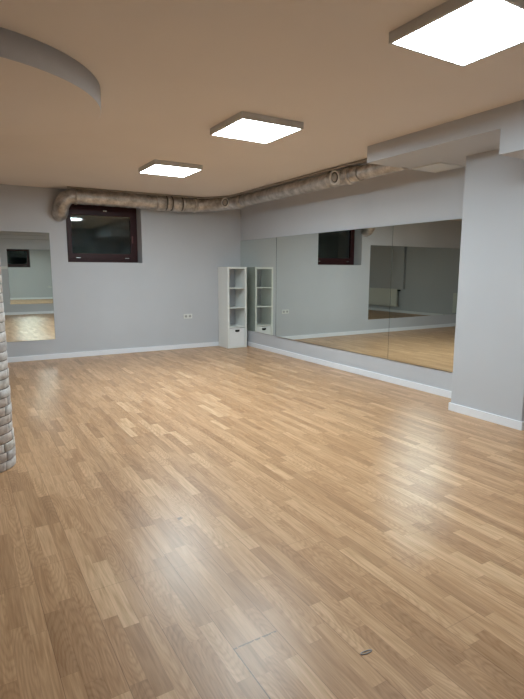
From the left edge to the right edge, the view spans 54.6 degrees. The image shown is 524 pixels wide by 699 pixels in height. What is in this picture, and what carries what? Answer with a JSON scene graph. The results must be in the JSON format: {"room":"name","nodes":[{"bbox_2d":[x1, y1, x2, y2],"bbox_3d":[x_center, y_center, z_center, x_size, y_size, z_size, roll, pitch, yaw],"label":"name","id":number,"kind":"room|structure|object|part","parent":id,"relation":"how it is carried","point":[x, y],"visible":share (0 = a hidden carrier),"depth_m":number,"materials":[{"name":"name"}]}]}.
{"room":"dance studio","nodes":[
{"label":"dance studio","id":0,"kind":"room"},
{"bbox_2d":[0,184,240,356],"bbox_3d":[-4.119,-1.120,7.666,8.600,2.634,0.450,-5,10,-31],"label":"wall","id":1,"kind":"structure","parent":0,"point":[98,306],"depth_m":8.64,"materials":[{"name":"grey paint"}]},
{"bbox_2d":[0,231,54,341],"bbox_3d":[-4.647,-0.854,7.117,3.194,1.656,0.010,-5,10,-31],"label":"wall mirror","id":2,"kind":"object","parent":1,"relation":"attached to","point":[25,258],"visible":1,"depth_m":7.74,"materials":[{"name":"silver glass"}]},
{"bbox_2d":[66,204,137,262],"bbox_3d":[-2.672,-1.918,8.449,1.198,0.928,0.116,-5,10,-31],"label":"window","id":3,"kind":"structure","parent":1,"relation":"in","point":[95,233],"depth_m":8.44,"materials":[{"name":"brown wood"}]},
{"bbox_3d":[-2.669,-1.917,8.444,0.970,0.700,0.005,-5,11,-29],"label":"pane","id":4,"kind":"part","parent":3,"relation":"part of","materials":[{"name":"glass"}]},
{"bbox_2d":[7,341,218,362],"bbox_3d":[-4.003,0.173,7.665,8.400,0.080,0.015,-5,10,-31],"label":"baseboard","id":5,"kind":"structure","parent":1,"relation":"attached to","point":[206,344],"depth_m":8.49,"materials":[{"name":"white paint"}]},
{"bbox_2d":[183,314,191,318],"bbox_3d":[-1.338,-0.601,9.159,0.166,0.084,0.013,-5,10,-31],"label":"wall socket","id":6,"kind":"object","parent":1,"relation":"attached to","point":[186,316],"visible":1,"depth_m":9.15,"materials":[{"name":"white plastic"}]},
{"bbox_2d":[0,346,523,698],"bbox_3d":[-1.646,0.874,3.786,8.600,0.100,9.400,-5,10,-31],"label":"floor","id":7,"kind":"structure","parent":0,"point":[212,522],"depth_m":2.71,"materials":[{"name":"laminate"}]},
{"bbox_2d":[0,260,15,472],"bbox_3d":[-1.986,-0.386,3.456,0.408,2.490,0.409,-5,10,-31],"label":"brick column","id":8,"kind":"structure","parent":7,"relation":"on","point":[7,439],"depth_m":3.55,"materials":[{"name":"grey brick"}]},
{"bbox_2d":[218,267,246,348],"bbox_3d":[-0.546,-0.781,9.363,0.390,1.465,0.388,-5,10,-31],"label":"shelf unit","id":9,"kind":"object","parent":7,"relation":"on","point":[224,307],"visible":0.94,"depth_m":9.30,"materials":[{"name":"white wood"}]},
{"bbox_3d":[-0.698,-0.768,9.273,0.036,1.465,0.388,-5,10,-31],"label":"panel","id":10,"kind":"part","parent":9,"relation":"part of","materials":[{"name":"white wood"}]},
{"bbox_3d":[-0.544,-1.487,9.253,0.318,0.036,0.388,-5,10,-31],"label":"panel","id":11,"kind":"part","parent":9,"relation":"part of","materials":[{"name":"white wood"}]},
{"bbox_2d":[230,327,244,345],"bbox_3d":[-0.534,-0.250,9.424,0.310,0.324,0.334,-5,10,-31],"label":"storage box","id":12,"kind":"object","parent":9,"relation":"on","point":[237,335],"visible":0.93,"depth_m":9.29,"materials":[{"name":"white"}]},
{"bbox_3d":[-0.547,-0.434,9.418,0.318,0.016,0.385,-5,10,-31],"label":"shelf","id":13,"kind":"part","parent":9,"relation":"part of","materials":[{"name":"white wood"}]},
{"bbox_3d":[-0.548,-0.075,9.473,0.318,0.036,0.388,-5,10,-31],"label":"panel","id":14,"kind":"part","parent":9,"relation":"part of","materials":[{"name":"white wood"}]},
{"bbox_3d":[-0.394,-0.795,9.453,0.036,1.465,0.388,-5,10,-31],"label":"panel","id":15,"kind":"part","parent":9,"relation":"part of","materials":[{"name":"white wood"}]},
{"bbox_2d":[451,149,523,421],"bbox_3d":[2.297,-0.569,4.767,0.415,2.474,0.760,-5,10,-31],"label":"wall","id":16,"kind":"structure","parent":7,"relation":"on","point":[488,362],"depth_m":4.66,"materials":[{"name":"grey paint"}]},
{"bbox_2d":[448,402,523,430],"bbox_3d":[2.287,0.614,4.947,0.430,0.080,0.790,-5,10,-31],"label":"baseboard","id":17,"kind":"structure","parent":16,"relation":"attached to","point":[486,416],"depth_m":4.79,"materials":[{"name":"white paint"}]},
{"bbox_2d":[0,0,523,198],"bbox_3d":[-1.638,-1.827,3.366,8.600,0.100,9.400,-5,10,-31],"label":"ceiling","id":18,"kind":"structure","parent":0,"point":[167,72],"depth_m":3.42,"materials":[{"name":"paint"}]},
{"bbox_2d":[0,27,100,134],"bbox_3d":[-1.982,-1.688,3.254,1.810,0.144,1.810,-5,10,-31],"label":"ceiling","id":19,"kind":"structure","parent":18,"relation":"attached to","point":[44,90],"depth_m":3.14,"materials":[{"name":"grey paint"}]},
{"bbox_2d":[138,159,202,176],"bbox_3d":[-1.107,-2.175,6.110,0.590,0.054,0.590,-5,10,-31],"label":"ceiling lamp","id":20,"kind":"object","parent":18,"relation":"attached to","point":[157,167],"visible":1,"depth_m":6.00,"materials":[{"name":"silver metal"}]},
{"bbox_2d":[141,165,198,176],"bbox_3d":[-1.107,-2.153,6.113,0.561,0.005,0.561,-5,10,-31],"label":"diffuser","id":21,"kind":"object","parent":20,"relation":"attached to","point":[167,170],"depth_m":6.07,"materials":[{"name":"white plastic"}]},
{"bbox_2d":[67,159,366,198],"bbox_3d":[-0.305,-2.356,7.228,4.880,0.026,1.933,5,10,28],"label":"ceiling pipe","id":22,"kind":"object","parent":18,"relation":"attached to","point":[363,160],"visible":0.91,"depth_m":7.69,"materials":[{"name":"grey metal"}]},
{"bbox_2d":[51,163,407,221],"bbox_3d":[-0.390,-2.161,7.437,5.380,0.506,2.186,5,10,27],"label":"ventilation duct","id":23,"kind":"object","parent":18,"relation":"attached to","point":[349,175],"visible":0.91,"depth_m":7.71,"materials":[{"name":"metal"}]},
{"bbox_3d":[0.876,-2.089,6.156,0.025,0.096,0.096,-5,10,-31],"label":"valve plate","id":24,"kind":"part","parent":23,"relation":"part of","materials":[{"name":"grey metal"}]},
{"bbox_2d":[210,111,303,143],"bbox_3d":[-0.055,-1.901,4.372,0.590,0.054,0.590,-5,10,-31],"label":"ceiling lamp","id":25,"kind":"object","parent":18,"relation":"attached to","point":[247,126],"visible":1,"depth_m":4.27,"materials":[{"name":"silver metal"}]},
{"bbox_2d":[213,119,299,142],"bbox_3d":[-0.055,-1.880,4.375,0.561,0.005,0.561,-5,10,-31],"label":"diffuser","id":26,"kind":"object","parent":25,"relation":"attached to","point":[254,130],"depth_m":4.32,"materials":[{"name":"white plastic"}]},
{"bbox_2d":[367,100,523,172],"bbox_3d":[2.691,-1.587,3.371,1.000,0.351,4.700,-5,10,-31],"label":"ceiling beam","id":27,"kind":"structure","parent":18,"relation":"attached to","point":[501,128],"depth_m":4.34,"materials":[{"name":"grey paint"}]},
{"bbox_2d":[412,162,463,172],"bbox_3d":[1.831,-1.898,5.290,0.360,0.012,0.360,-5,10,-31],"label":"access panel","id":28,"kind":"object","parent":27,"relation":"attached to","point":[439,166],"visible":1,"depth_m":5.27,"materials":[{"name":"white plastic"}]},
{"bbox_3d":[1.831,-1.899,5.290,0.324,0.009,0.324,-5,10,-31],"label":"panel door","id":29,"kind":"part","parent":28,"relation":"part of","materials":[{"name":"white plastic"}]},
{"bbox_2d":[389,0,523,66],"bbox_3d":[1.070,-1.617,2.562,0.590,0.054,0.590,-5,10,-31],"label":"ceiling lamp","id":30,"kind":"object","parent":18,"relation":"attached to","point":[462,33],"visible":1,"depth_m":2.54,"materials":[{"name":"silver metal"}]},
{"bbox_2d":[241,167,464,390],"bbox_3d":[2.026,-0.803,5.746,0.150,2.634,9.200,-5,10,-31],"label":"wall","id":31,"kind":"structure","parent":0,"point":[408,196],"depth_m":6.66,"materials":[{"name":"grey paint"}]},
{"bbox_2d":[240,237,276,335],"bbox_3d":[-0.077,-1.131,9.083,0.006,1.651,1.284,-5,10,-31],"label":"wall mirror","id":32,"kind":"object","parent":31,"relation":"attached to","point":[259,256],"visible":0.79,"depth_m":8.98,"materials":[{"name":"silver glass"}]},
{"bbox_2d":[276,226,392,358],"bbox_3d":[0.921,-0.870,7.420,0.006,1.651,2.621,-5,10,-31],"label":"wall mirror","id":33,"kind":"object","parent":31,"relation":"attached to","point":[333,289],"visible":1,"depth_m":7.17,"materials":[{"name":"silver glass"}]},
{"bbox_2d":[247,341,451,397],"bbox_3d":[1.956,0.466,5.894,0.015,0.080,9.185,-5,10,-31],"label":"baseboard","id":34,"kind":"structure","parent":31,"relation":"attached to","point":[441,392],"depth_m":6.87,"materials":[{"name":"white paint"}]},
{"bbox_2d":[388,219,461,371],"bbox_3d":[1.933,-0.608,5.758,0.006,1.651,1.292,-5,10,-31],"label":"wall mirror","id":35,"kind":"object","parent":31,"relation":"attached to","point":[425,255],"visible":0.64,"depth_m":5.84,"materials":[{"name":"clear mirror"}]}
]}

